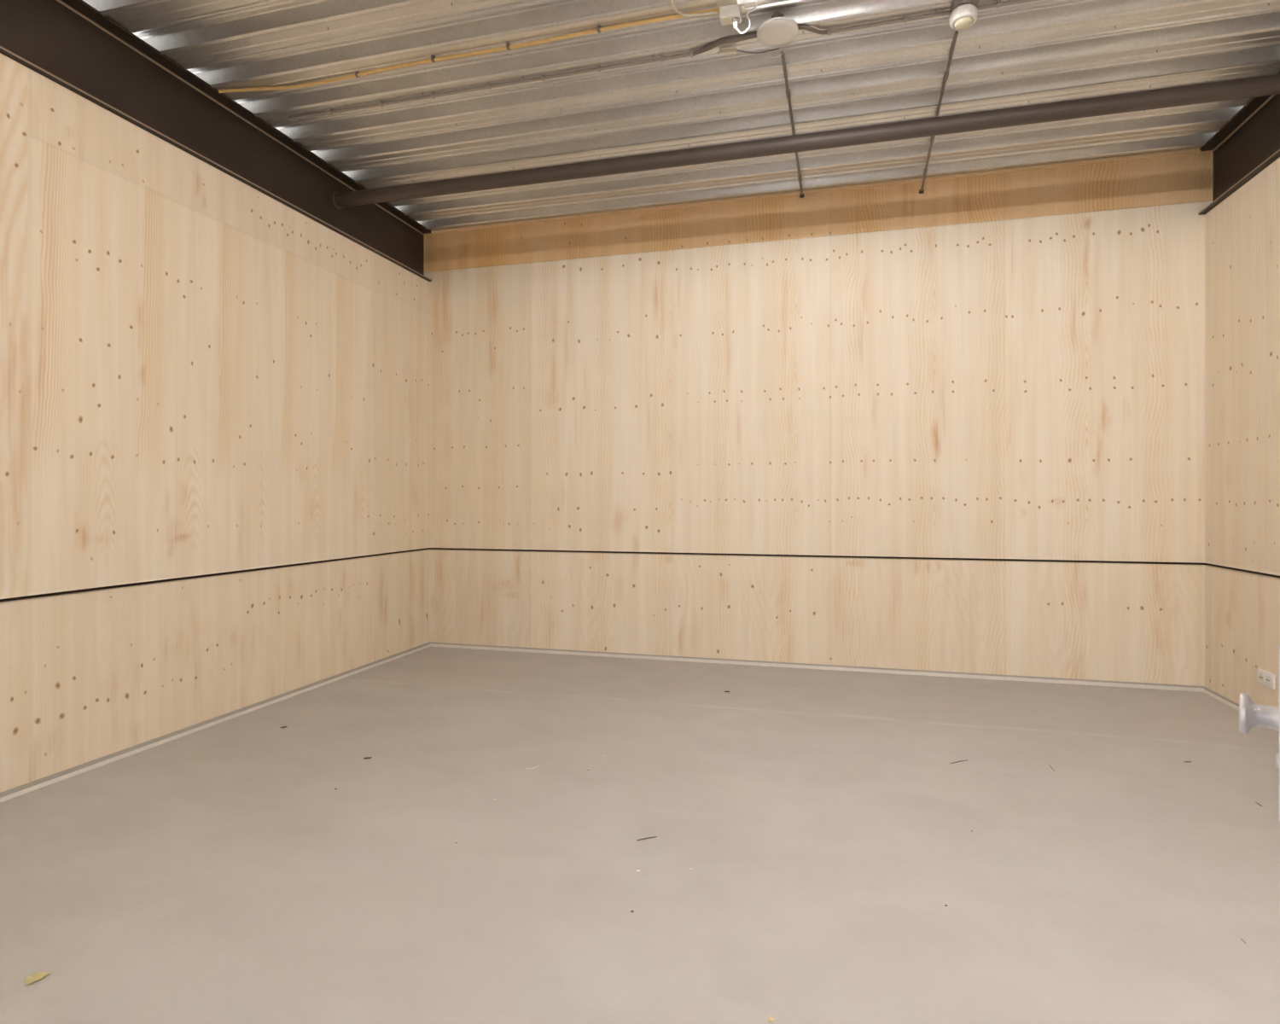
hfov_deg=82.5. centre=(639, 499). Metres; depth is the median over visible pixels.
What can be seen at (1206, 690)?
baseboard
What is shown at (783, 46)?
cable
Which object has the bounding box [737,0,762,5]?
batten
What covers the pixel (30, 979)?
dry leaf
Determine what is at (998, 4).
conduit
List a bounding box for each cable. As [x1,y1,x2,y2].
[669,0,716,17]
[736,47,779,53]
[758,46,785,58]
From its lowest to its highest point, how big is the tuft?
0.004 m
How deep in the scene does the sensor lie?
3.43 m
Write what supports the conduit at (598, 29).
attached to the ceiling
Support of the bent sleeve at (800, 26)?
attached to the ceiling
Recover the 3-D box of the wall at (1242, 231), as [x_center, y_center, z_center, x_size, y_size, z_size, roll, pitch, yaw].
[3.179,-0.312,2.238,0.161,3.224,5.853,0,0,15]
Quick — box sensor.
[949,0,978,29]
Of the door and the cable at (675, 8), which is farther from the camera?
the cable at (675, 8)
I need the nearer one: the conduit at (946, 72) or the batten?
the batten
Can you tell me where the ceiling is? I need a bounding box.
[82,0,1279,230]
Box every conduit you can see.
[218,8,719,93]
[286,49,693,121]
[780,51,803,197]
[827,0,1039,34]
[919,30,958,193]
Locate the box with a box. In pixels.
[715,0,744,25]
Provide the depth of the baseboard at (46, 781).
3.99 m
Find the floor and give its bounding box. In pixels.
[0,646,1279,1023]
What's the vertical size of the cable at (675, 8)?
0.034 m
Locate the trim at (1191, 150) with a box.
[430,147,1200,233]
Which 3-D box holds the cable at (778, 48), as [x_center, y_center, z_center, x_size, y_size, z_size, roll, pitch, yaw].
[0.615,-2.332,3.795,0.220,0.039,0.036,0,0,17]
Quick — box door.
[1239,644,1279,820]
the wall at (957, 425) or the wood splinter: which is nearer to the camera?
the wood splinter
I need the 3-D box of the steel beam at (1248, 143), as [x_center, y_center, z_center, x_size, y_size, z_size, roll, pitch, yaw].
[2.845,-2.151,1.234,0.109,0.446,7.662,0,0,15]
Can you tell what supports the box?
attached to the ceiling
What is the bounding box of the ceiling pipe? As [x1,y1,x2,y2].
[331,73,1279,209]
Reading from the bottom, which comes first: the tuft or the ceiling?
the tuft
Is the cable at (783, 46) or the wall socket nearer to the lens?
the cable at (783, 46)
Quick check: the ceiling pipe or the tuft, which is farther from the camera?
the ceiling pipe
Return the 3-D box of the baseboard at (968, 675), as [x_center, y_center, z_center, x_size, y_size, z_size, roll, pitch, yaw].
[0.976,1.283,5.694,5.890,0.034,0.022,0,0,15]
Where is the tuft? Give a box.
[767,1014,776,1023]
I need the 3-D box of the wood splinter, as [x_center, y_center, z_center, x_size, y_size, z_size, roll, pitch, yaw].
[0.026,1.298,2.792,0.085,0.004,0.005,0,0,-22]
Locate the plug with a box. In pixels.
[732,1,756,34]
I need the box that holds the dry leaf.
[24,971,51,984]
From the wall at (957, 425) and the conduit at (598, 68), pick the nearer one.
the conduit at (598, 68)
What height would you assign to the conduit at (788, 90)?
0.047 m
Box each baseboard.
[0,641,430,802]
[430,641,1204,692]
[1202,686,1279,732]
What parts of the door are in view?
knob, handle plate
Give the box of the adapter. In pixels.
[716,47,737,56]
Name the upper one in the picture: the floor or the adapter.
the adapter
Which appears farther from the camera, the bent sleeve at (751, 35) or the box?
the bent sleeve at (751, 35)
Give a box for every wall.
[0,52,429,792]
[423,150,1213,686]
[1204,157,1279,707]
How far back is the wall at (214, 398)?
4.00 m
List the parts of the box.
flap lid, mounting plate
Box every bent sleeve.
[692,30,757,55]
[797,23,827,34]
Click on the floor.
(823, 821)
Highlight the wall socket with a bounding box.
[1257,669,1275,689]
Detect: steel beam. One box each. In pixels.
[0,0,431,281]
[1198,71,1279,215]
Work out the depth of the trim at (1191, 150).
5.54 m
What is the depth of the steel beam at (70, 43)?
4.09 m

